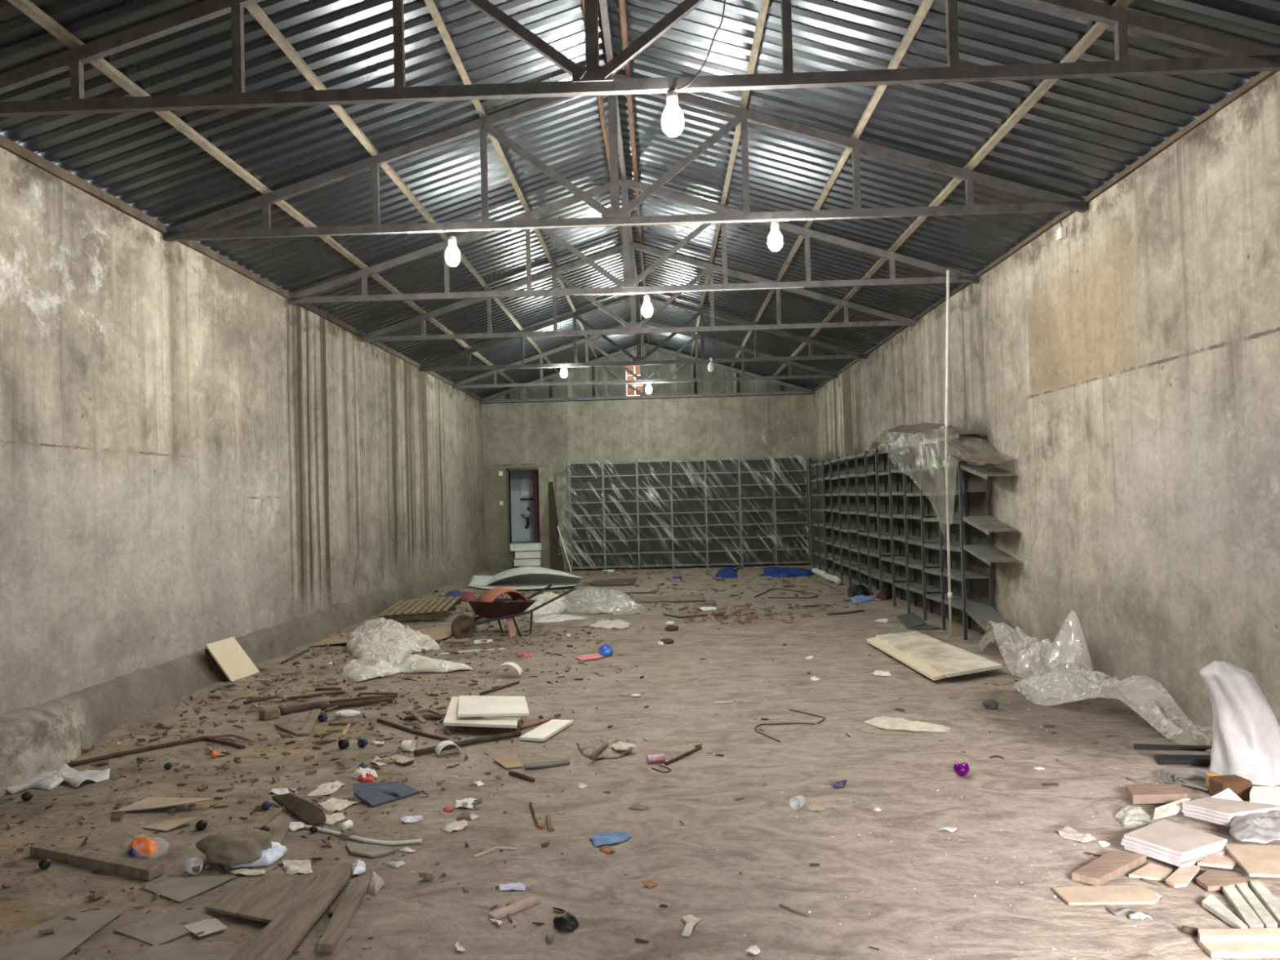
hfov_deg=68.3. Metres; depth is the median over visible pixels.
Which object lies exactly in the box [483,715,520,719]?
board
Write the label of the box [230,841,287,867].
bag
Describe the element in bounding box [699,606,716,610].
scrap
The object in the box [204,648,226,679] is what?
leaning board
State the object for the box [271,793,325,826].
board
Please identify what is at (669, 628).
rubble
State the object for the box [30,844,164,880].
squared timber
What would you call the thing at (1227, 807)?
stack
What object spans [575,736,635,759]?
heap
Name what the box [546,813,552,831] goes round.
peg
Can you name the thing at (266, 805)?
ball
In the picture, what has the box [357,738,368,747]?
plastic cup
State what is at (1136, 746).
plank
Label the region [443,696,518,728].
board
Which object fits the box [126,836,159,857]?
wrapped package
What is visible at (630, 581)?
board
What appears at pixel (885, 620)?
scrap
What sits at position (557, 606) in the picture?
heap
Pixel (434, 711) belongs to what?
scrap
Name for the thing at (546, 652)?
stick
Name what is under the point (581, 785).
scrap
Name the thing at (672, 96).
socket
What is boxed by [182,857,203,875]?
plastic cup
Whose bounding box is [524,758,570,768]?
strip
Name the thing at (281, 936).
plank
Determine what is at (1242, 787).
timber end
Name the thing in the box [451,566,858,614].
rubble
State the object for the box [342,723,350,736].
stick
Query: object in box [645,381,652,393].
light bulb
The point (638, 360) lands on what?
roof truss
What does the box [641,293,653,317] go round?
light bulb
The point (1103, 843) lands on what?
scrap
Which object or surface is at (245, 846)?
boulder
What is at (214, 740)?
stick
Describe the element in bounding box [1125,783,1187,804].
block
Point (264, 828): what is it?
ball
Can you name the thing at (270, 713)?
wood block
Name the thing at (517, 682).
stick
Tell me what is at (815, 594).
metal strip
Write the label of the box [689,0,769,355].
purlin
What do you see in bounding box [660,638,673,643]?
rubble
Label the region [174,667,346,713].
rubble
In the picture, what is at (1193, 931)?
wood
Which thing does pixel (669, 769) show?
wire
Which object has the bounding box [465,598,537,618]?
tray
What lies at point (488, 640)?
strip
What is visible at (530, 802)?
stick
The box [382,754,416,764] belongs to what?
cardboard piece
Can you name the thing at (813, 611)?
strip
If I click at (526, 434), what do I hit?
wall
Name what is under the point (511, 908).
wooden stake
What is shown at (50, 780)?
bag
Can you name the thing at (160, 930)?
sheet
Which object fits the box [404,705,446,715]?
scrap
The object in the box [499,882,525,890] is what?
wrapper
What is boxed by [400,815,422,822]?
wrapper
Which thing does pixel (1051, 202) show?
roof truss
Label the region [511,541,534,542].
floor
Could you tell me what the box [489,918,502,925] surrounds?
scrap
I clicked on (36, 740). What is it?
baseboard
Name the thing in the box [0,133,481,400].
trim
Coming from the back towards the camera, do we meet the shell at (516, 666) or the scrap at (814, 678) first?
the shell at (516, 666)
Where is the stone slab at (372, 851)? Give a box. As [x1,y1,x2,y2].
[345,843,398,857]
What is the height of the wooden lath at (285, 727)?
0.029 m
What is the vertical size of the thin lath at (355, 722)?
0.024 m
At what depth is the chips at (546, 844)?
6.29 m
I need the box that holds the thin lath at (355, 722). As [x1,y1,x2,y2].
[328,720,359,724]
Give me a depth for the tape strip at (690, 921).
3.52 m
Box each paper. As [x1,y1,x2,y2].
[281,859,312,875]
[370,756,387,765]
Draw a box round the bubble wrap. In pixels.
[1229,810,1279,843]
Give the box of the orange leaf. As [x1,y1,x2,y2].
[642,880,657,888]
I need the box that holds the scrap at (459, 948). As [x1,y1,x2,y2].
[453,942,465,951]
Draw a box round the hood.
[475,586,528,602]
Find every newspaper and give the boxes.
[306,781,346,795]
[318,797,361,812]
[323,813,345,824]
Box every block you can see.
[258,706,279,720]
[1071,849,1146,885]
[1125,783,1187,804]
[1249,786,1279,804]
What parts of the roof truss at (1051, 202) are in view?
web post, web post, web post, king post, gusset plate, web post, web post, web post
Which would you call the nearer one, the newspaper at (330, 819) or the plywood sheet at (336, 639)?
the newspaper at (330, 819)
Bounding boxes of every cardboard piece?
[110,796,214,813]
[142,817,198,831]
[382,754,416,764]
[492,753,522,768]
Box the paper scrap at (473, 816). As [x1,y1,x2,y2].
[470,813,480,820]
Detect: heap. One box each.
[340,653,474,682]
[344,617,441,657]
[518,591,570,618]
[564,587,647,613]
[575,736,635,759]
[977,610,1097,690]
[1016,668,1213,746]
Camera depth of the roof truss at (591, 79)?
5.17 m
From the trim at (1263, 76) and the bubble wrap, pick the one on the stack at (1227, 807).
the bubble wrap
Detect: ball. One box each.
[21,791,33,800]
[38,857,51,869]
[164,762,172,769]
[195,819,207,830]
[210,751,217,757]
[260,825,269,831]
[261,800,271,809]
[309,825,317,833]
[953,762,969,776]
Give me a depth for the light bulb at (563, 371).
15.88 m
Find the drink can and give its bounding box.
[646,753,665,763]
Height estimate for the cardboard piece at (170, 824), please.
0.029 m
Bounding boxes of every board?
[0,909,124,959]
[204,636,259,681]
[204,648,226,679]
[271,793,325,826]
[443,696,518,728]
[457,695,529,717]
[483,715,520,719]
[573,586,658,593]
[586,577,636,586]
[866,631,1002,680]
[1197,928,1279,941]
[1197,938,1279,958]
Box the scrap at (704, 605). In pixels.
[698,602,717,607]
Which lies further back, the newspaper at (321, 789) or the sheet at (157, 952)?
the newspaper at (321, 789)
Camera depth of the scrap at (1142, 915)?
3.44 m
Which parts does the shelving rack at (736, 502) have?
post, post, panel, post, post, panel, post, post, panel, post, panel, post, post, panel, post, post, panel, post, post, panel, post, post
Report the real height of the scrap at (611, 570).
0.029 m
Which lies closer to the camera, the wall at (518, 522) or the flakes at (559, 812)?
the flakes at (559, 812)
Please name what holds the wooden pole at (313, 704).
on the floor at (781, 847)
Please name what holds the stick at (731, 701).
on the floor at (781, 847)
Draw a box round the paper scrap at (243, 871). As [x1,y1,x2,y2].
[230,868,266,875]
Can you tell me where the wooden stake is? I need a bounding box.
[488,895,540,919]
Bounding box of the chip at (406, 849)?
[399,847,415,852]
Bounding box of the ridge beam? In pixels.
[599,0,644,344]
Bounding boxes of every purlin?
[7,0,516,383]
[245,3,559,373]
[424,0,597,359]
[580,0,636,342]
[617,0,650,344]
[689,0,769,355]
[729,0,933,367]
[773,0,1133,375]
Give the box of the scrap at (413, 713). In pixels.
[408,709,426,724]
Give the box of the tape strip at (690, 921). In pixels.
[680,914,701,936]
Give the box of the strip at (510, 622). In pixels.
[503,600,516,637]
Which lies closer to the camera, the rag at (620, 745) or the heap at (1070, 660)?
the rag at (620, 745)
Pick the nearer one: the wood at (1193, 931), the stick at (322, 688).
the wood at (1193, 931)
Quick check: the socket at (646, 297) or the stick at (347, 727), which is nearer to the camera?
the stick at (347, 727)
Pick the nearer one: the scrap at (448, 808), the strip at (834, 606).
the scrap at (448, 808)
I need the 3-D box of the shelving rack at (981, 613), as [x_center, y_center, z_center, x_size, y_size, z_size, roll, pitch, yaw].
[3.669,0.661,14.562,0.348,2.240,10.751,-2,-1,1]
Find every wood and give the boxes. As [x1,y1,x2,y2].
[508,770,534,782]
[1181,925,1199,935]
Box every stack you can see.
[1120,819,1227,867]
[1182,796,1279,826]
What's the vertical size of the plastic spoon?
0.022 m
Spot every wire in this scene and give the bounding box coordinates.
[651,764,671,773]
[754,722,815,742]
[789,708,825,724]
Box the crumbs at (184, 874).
[0,580,1098,959]
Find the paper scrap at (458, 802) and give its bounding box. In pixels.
[454,797,476,808]
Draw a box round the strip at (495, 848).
[472,846,498,857]
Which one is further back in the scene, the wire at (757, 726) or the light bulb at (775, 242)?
the light bulb at (775, 242)
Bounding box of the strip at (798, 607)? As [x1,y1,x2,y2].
[797,606,826,610]
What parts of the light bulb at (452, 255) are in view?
glass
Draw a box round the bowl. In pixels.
[631,693,640,697]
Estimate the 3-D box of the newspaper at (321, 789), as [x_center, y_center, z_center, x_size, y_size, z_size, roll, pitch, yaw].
[-1.760,1.735,5.321,0.140,0.024,0.232,-2,-1,10]
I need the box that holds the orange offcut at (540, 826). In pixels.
[536,823,545,829]
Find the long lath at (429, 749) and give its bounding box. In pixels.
[413,730,520,755]
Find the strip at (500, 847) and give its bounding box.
[498,846,518,850]
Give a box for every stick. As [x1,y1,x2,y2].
[66,735,209,767]
[201,735,245,748]
[209,733,250,741]
[243,695,275,704]
[277,702,311,710]
[280,648,310,664]
[286,690,345,700]
[315,687,342,690]
[328,693,397,703]
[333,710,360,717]
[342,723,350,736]
[359,692,397,694]
[377,718,448,741]
[479,680,519,695]
[520,718,553,729]
[528,801,538,824]
[546,652,562,655]
[589,742,608,759]
[662,613,707,617]
[664,746,702,764]
[713,700,733,703]
[779,903,808,917]
[788,604,831,608]
[809,863,819,866]
[827,609,864,615]
[989,755,1004,759]
[1041,782,1057,785]
[1139,877,1165,888]
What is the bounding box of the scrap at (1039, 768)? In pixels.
[1034,766,1044,770]
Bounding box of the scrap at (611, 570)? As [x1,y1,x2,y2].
[602,568,614,571]
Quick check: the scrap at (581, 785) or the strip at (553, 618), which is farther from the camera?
the strip at (553, 618)
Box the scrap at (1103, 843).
[1097,840,1110,847]
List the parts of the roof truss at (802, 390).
web post, web post, web post, king post, web post, web post, web post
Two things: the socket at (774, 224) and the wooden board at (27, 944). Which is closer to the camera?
the wooden board at (27, 944)
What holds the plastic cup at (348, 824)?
on the floor at (781, 847)
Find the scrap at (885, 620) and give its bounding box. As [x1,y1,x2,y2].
[873,618,888,622]
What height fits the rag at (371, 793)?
0.078 m
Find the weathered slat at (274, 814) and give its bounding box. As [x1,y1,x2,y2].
[254,807,282,829]
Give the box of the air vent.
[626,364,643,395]
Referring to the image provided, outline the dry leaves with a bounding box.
[668,606,811,625]
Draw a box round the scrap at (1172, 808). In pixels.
[1153,798,1190,819]
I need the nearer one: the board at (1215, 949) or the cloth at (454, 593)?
the board at (1215, 949)
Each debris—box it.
[0,622,622,959]
[589,618,631,629]
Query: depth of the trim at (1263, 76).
7.09 m
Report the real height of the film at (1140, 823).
0.068 m
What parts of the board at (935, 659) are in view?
edge rail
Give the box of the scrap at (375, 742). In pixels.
[369,739,384,744]
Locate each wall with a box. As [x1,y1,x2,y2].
[0,146,485,715]
[481,342,817,569]
[510,470,534,541]
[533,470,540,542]
[813,71,1279,730]
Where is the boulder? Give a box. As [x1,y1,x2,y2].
[195,827,271,867]
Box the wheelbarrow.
[450,584,576,639]
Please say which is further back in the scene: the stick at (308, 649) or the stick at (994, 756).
the stick at (308, 649)
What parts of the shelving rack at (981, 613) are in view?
post, post, post, post, post, post, post, post, post, post, post, post, post, post, post, post, post, post, post, post, post, post, post, post, post, post, post, post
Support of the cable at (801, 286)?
attached to the roof truss at (627, 286)
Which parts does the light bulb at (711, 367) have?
glass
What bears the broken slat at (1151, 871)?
on the floor at (781, 847)
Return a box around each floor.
[0,563,1279,959]
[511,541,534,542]
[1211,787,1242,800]
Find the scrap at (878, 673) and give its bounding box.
[869,670,891,675]
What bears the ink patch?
on the paper scrap at (458, 802)
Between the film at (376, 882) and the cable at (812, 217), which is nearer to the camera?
the film at (376, 882)
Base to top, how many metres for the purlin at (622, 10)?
0.042 m
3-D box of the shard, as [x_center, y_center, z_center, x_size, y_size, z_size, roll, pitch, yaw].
[1.081,1.655,5.159,0.082,0.015,0.172,-2,-1,19]
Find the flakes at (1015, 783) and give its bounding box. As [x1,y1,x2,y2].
[715,782,1231,959]
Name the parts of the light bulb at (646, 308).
glass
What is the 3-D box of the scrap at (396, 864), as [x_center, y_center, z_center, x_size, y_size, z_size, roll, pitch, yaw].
[-1.080,1.692,4.183,0.087,0.018,0.071,-2,-1,28]
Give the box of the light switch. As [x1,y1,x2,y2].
[498,471,502,501]
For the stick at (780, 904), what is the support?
on the floor at (781, 847)
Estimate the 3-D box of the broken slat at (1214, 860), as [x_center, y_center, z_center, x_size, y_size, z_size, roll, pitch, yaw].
[2.374,1.566,3.865,0.160,0.012,0.106,-1,-1,-38]
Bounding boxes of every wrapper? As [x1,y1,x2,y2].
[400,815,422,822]
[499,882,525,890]
[598,845,614,853]
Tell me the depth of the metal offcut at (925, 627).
10.86 m
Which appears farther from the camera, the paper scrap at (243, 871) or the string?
the string
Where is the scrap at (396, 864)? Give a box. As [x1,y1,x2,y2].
[386,860,406,867]
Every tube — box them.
[811,568,826,577]
[822,573,841,584]
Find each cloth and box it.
[444,590,463,599]
[460,591,476,601]
[848,595,875,602]
[875,589,892,599]
[1199,659,1279,786]
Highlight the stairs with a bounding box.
[509,542,543,567]
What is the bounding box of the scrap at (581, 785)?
[577,782,588,789]
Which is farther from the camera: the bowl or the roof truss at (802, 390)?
the roof truss at (802, 390)
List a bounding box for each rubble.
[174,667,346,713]
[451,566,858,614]
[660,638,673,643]
[664,625,679,631]
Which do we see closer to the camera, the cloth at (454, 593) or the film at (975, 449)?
the film at (975, 449)
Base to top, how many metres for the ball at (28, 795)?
0.054 m
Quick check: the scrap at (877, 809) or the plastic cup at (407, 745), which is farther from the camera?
the plastic cup at (407, 745)
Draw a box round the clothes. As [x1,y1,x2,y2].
[847,584,872,597]
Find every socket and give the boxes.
[448,235,456,245]
[644,294,649,302]
[666,90,677,106]
[770,220,778,231]
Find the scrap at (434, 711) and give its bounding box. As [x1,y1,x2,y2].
[428,708,446,716]
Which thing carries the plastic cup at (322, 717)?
on the floor at (781, 847)
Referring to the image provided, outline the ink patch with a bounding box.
[461,802,467,806]
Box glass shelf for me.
[520,497,533,500]
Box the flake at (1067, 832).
[1053,826,1096,842]
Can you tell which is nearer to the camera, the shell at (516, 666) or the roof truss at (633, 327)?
the shell at (516, 666)
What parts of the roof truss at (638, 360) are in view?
web post, web post, web post, king post, gusset plate, web post, web post, web post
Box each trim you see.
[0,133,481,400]
[506,466,537,471]
[506,468,511,544]
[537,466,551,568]
[813,71,1278,391]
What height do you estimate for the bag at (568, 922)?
0.047 m
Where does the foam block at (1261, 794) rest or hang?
on the floor at (781, 847)
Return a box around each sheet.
[113,908,213,945]
[137,944,239,959]
[142,875,236,902]
[204,874,316,923]
[308,633,348,646]
[413,626,452,640]
[444,636,471,642]
[466,566,581,589]
[575,653,613,660]
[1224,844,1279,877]
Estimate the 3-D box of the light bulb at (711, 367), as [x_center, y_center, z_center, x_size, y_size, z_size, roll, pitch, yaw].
[1.195,-1.938,15.864,0.121,0.254,0.121,-2,-1,1]
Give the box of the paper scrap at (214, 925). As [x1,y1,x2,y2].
[183,918,227,937]
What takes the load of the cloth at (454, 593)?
on the floor at (781, 847)
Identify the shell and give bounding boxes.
[434,740,461,755]
[493,662,523,675]
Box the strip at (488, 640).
[473,639,493,644]
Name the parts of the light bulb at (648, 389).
glass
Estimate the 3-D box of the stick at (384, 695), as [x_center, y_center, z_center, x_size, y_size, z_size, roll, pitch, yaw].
[-2.237,1.772,7.647,0.534,0.032,0.069,-1,-1,-22]
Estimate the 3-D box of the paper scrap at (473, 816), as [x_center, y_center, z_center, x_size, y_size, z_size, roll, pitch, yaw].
[-0.849,1.699,4.770,0.069,0.012,0.059,-2,-1,39]
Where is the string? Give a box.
[437,648,504,654]
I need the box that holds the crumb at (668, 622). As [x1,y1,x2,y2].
[666,621,674,624]
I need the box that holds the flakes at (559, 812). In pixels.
[5,579,1168,958]
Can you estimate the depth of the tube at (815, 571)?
17.96 m
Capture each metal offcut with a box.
[896,612,926,629]
[910,624,940,630]
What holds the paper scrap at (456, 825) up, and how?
on the floor at (781, 847)
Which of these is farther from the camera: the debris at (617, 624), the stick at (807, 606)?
the stick at (807, 606)
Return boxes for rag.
[352,781,420,807]
[589,831,631,846]
[610,741,637,750]
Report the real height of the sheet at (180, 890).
0.004 m
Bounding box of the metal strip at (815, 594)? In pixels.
[753,587,817,598]
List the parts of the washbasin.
bowl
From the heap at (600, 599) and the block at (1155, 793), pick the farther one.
the heap at (600, 599)
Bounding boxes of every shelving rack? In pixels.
[567,454,811,571]
[810,433,1020,639]
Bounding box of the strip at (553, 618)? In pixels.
[527,613,587,623]
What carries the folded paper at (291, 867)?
on the floor at (781, 847)
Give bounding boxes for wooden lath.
[271,821,289,844]
[274,722,301,736]
[300,708,320,736]
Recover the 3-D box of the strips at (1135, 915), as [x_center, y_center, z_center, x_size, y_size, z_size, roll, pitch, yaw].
[1.789,1.596,3.484,0.123,0.029,0.056,-2,-1,35]
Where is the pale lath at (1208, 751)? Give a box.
[1205,748,1211,754]
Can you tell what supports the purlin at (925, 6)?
on the roof truss at (627, 286)
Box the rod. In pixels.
[557,525,571,572]
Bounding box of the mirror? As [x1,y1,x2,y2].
[520,479,533,495]
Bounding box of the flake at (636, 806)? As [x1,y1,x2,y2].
[627,802,649,809]
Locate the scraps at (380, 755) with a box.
[0,637,530,838]
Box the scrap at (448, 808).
[443,805,454,811]
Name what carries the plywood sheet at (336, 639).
on the floor at (781, 847)
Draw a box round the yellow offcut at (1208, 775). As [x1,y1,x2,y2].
[1205,772,1220,787]
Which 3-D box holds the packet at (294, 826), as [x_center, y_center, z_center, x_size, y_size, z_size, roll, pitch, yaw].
[-1.720,1.724,4.710,0.111,0.016,0.128,-2,-1,1]
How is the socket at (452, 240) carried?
attached to the light bulb at (452, 255)
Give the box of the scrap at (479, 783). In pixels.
[473,780,484,786]
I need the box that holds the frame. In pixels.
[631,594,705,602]
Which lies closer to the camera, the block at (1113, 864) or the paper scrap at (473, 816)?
the block at (1113, 864)
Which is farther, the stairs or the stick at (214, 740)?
the stairs
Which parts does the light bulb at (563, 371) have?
glass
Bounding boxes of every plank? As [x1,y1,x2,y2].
[229,862,351,959]
[316,876,369,952]
[519,719,573,742]
[548,481,564,572]
[1053,884,1159,905]
[1133,743,1212,751]
[1154,754,1210,764]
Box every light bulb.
[445,231,460,266]
[560,362,567,377]
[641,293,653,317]
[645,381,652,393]
[662,90,684,137]
[707,357,715,372]
[767,220,782,251]
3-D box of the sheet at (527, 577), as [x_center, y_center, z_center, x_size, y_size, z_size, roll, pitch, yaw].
[-2.115,1.794,17.371,2.150,0.330,1.541,-2,-1,1]
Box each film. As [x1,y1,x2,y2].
[367,871,385,895]
[559,453,808,568]
[862,422,1015,471]
[1120,818,1151,826]
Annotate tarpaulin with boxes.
[669,576,681,580]
[714,566,737,577]
[763,566,814,577]
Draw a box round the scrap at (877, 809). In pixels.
[873,807,881,811]
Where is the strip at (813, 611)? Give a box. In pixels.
[807,609,834,613]
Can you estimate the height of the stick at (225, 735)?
0.021 m
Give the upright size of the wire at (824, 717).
0.015 m
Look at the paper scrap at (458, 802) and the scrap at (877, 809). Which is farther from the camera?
the paper scrap at (458, 802)
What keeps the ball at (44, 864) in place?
on the floor at (781, 847)
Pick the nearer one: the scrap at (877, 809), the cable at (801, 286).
the scrap at (877, 809)
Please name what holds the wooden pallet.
on the floor at (781, 847)
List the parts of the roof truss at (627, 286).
web post, web post, web post, king post, gusset plate, web post, web post, web post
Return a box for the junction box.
[1056,219,1066,239]
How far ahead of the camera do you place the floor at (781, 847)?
4.93 m
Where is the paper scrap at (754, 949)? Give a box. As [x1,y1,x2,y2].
[745,945,760,955]
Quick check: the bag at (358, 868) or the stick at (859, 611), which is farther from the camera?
the stick at (859, 611)
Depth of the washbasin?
23.02 m
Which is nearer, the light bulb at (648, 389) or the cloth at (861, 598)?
the cloth at (861, 598)
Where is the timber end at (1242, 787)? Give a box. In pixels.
[1208,774,1252,800]
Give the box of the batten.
[813,577,844,594]
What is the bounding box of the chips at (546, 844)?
[0,582,1147,954]
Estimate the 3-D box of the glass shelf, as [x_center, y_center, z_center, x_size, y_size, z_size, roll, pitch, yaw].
[-2.775,0.468,23.205,0.330,0.045,0.120,-2,-1,1]
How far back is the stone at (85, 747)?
6.21 m
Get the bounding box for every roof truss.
[0,0,1279,116]
[163,73,1088,241]
[287,178,979,304]
[360,241,916,342]
[418,293,866,371]
[452,319,838,388]
[480,342,814,403]
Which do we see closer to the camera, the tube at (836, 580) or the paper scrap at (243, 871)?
the paper scrap at (243, 871)
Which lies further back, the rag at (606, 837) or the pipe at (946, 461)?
the pipe at (946, 461)
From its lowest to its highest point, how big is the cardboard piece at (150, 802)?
0.049 m
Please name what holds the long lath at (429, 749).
on the floor at (781, 847)
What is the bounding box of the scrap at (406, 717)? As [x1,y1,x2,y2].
[404,715,442,720]
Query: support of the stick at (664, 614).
on the floor at (781, 847)
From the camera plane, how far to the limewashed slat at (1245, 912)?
3.47 m
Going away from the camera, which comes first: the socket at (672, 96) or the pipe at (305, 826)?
the pipe at (305, 826)
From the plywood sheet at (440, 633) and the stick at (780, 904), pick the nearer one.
the stick at (780, 904)
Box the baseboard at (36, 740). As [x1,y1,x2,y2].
[0,555,489,796]
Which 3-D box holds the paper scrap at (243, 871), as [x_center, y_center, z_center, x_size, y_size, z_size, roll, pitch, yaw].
[-1.716,1.715,4.135,0.177,0.015,0.077,-2,-1,17]
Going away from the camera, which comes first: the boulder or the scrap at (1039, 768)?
the boulder
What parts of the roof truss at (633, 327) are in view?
web post, web post, web post, king post, gusset plate, web post, web post, web post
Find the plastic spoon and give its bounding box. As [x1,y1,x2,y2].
[618,693,640,697]
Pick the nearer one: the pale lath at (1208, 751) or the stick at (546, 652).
the pale lath at (1208, 751)
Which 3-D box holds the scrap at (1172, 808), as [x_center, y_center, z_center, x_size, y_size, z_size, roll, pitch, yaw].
[2.499,1.546,4.455,0.235,0.064,0.082,-1,-1,-10]
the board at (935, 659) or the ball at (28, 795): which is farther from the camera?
the board at (935, 659)
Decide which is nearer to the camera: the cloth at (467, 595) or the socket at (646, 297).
the socket at (646, 297)
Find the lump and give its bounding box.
[982,698,999,709]
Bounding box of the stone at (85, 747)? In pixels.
[80,742,92,752]
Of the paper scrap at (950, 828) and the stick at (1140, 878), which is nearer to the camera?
the stick at (1140, 878)
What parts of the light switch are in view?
plate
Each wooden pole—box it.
[280,701,326,715]
[320,697,392,710]
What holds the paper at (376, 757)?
on the floor at (781, 847)
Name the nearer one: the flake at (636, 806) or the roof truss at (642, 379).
the flake at (636, 806)
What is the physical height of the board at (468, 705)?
0.020 m
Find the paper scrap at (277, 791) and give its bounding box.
[268,788,297,795]
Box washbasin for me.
[521,506,532,528]
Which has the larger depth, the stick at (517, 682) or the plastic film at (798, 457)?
the plastic film at (798, 457)
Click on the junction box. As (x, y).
(1060, 232)
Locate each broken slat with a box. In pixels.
[1128,862,1173,881]
[1165,865,1199,888]
[1195,869,1248,891]
[1197,853,1236,869]
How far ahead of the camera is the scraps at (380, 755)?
6.33 m
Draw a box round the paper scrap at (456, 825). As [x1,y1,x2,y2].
[440,819,467,832]
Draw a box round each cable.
[446,217,814,231]
[573,286,804,295]
[671,0,725,91]
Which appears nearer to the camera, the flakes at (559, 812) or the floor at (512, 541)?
the flakes at (559, 812)
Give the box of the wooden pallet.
[377,595,461,621]
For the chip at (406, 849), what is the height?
0.012 m
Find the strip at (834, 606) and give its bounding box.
[813,604,848,608]
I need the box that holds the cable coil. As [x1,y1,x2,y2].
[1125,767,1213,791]
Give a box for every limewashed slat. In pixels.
[1201,893,1248,928]
[1222,884,1263,928]
[1235,882,1277,928]
[1249,880,1279,925]
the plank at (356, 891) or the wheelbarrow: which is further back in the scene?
the wheelbarrow
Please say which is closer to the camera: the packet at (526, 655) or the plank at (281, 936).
the plank at (281, 936)
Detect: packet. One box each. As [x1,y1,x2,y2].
[288,822,305,831]
[515,652,533,657]
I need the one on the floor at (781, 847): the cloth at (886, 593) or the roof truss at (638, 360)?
the cloth at (886, 593)
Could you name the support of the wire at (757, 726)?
on the floor at (781, 847)
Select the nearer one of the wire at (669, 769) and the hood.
the wire at (669, 769)
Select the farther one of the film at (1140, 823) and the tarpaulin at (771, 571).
the tarpaulin at (771, 571)
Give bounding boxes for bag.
[5,763,110,794]
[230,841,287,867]
[351,858,365,875]
[552,911,579,931]
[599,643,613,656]
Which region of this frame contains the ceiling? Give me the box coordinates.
[0,0,1279,398]
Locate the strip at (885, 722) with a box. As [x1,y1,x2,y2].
[862,715,951,732]
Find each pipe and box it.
[303,824,422,844]
[942,270,952,636]
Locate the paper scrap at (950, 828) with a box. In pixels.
[937,826,956,832]
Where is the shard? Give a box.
[830,779,847,786]
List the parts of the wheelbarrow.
leg, handle, handle, leg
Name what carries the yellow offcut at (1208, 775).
on the floor at (781, 847)
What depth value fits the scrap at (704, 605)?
13.65 m
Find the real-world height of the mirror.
0.400 m
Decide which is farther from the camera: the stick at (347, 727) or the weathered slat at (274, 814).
the stick at (347, 727)
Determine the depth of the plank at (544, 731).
6.45 m
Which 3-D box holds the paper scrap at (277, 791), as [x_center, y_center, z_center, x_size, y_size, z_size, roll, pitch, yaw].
[-1.999,1.745,5.297,0.160,0.018,0.100,-2,-1,1]
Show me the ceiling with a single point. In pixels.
(140, 159)
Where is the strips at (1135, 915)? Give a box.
[1107,906,1142,919]
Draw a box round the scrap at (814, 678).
[809,675,819,680]
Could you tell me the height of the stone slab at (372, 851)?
0.010 m
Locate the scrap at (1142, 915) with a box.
[1139,912,1151,919]
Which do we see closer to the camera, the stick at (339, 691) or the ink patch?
the ink patch
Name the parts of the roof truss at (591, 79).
web post, web post, web post, king post, gusset plate, web post, web post, web post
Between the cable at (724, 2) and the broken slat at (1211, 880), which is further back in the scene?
the cable at (724, 2)
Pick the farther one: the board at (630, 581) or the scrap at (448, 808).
the board at (630, 581)
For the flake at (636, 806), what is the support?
on the floor at (781, 847)
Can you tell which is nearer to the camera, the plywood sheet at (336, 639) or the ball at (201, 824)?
the ball at (201, 824)
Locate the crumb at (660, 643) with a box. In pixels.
[657,641,664,645]
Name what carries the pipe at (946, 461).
on the floor at (781, 847)
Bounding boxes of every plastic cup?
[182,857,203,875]
[317,714,328,722]
[337,738,349,749]
[339,819,353,831]
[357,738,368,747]
[400,740,415,751]
[789,795,805,809]
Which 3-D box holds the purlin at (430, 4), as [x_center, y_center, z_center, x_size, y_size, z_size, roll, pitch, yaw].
[-1.234,-2.954,10.335,0.063,0.063,22.500,-2,-1,1]
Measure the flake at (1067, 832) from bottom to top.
0.020 m
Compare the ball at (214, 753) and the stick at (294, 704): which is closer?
the ball at (214, 753)
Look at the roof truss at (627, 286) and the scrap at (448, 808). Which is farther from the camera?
the roof truss at (627, 286)
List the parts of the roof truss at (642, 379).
web post, web post, web post, king post, gusset plate, web post, web post, web post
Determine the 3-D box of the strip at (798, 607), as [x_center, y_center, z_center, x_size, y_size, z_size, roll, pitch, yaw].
[2.314,1.772,13.027,0.100,0.030,0.578,-1,-1,-39]

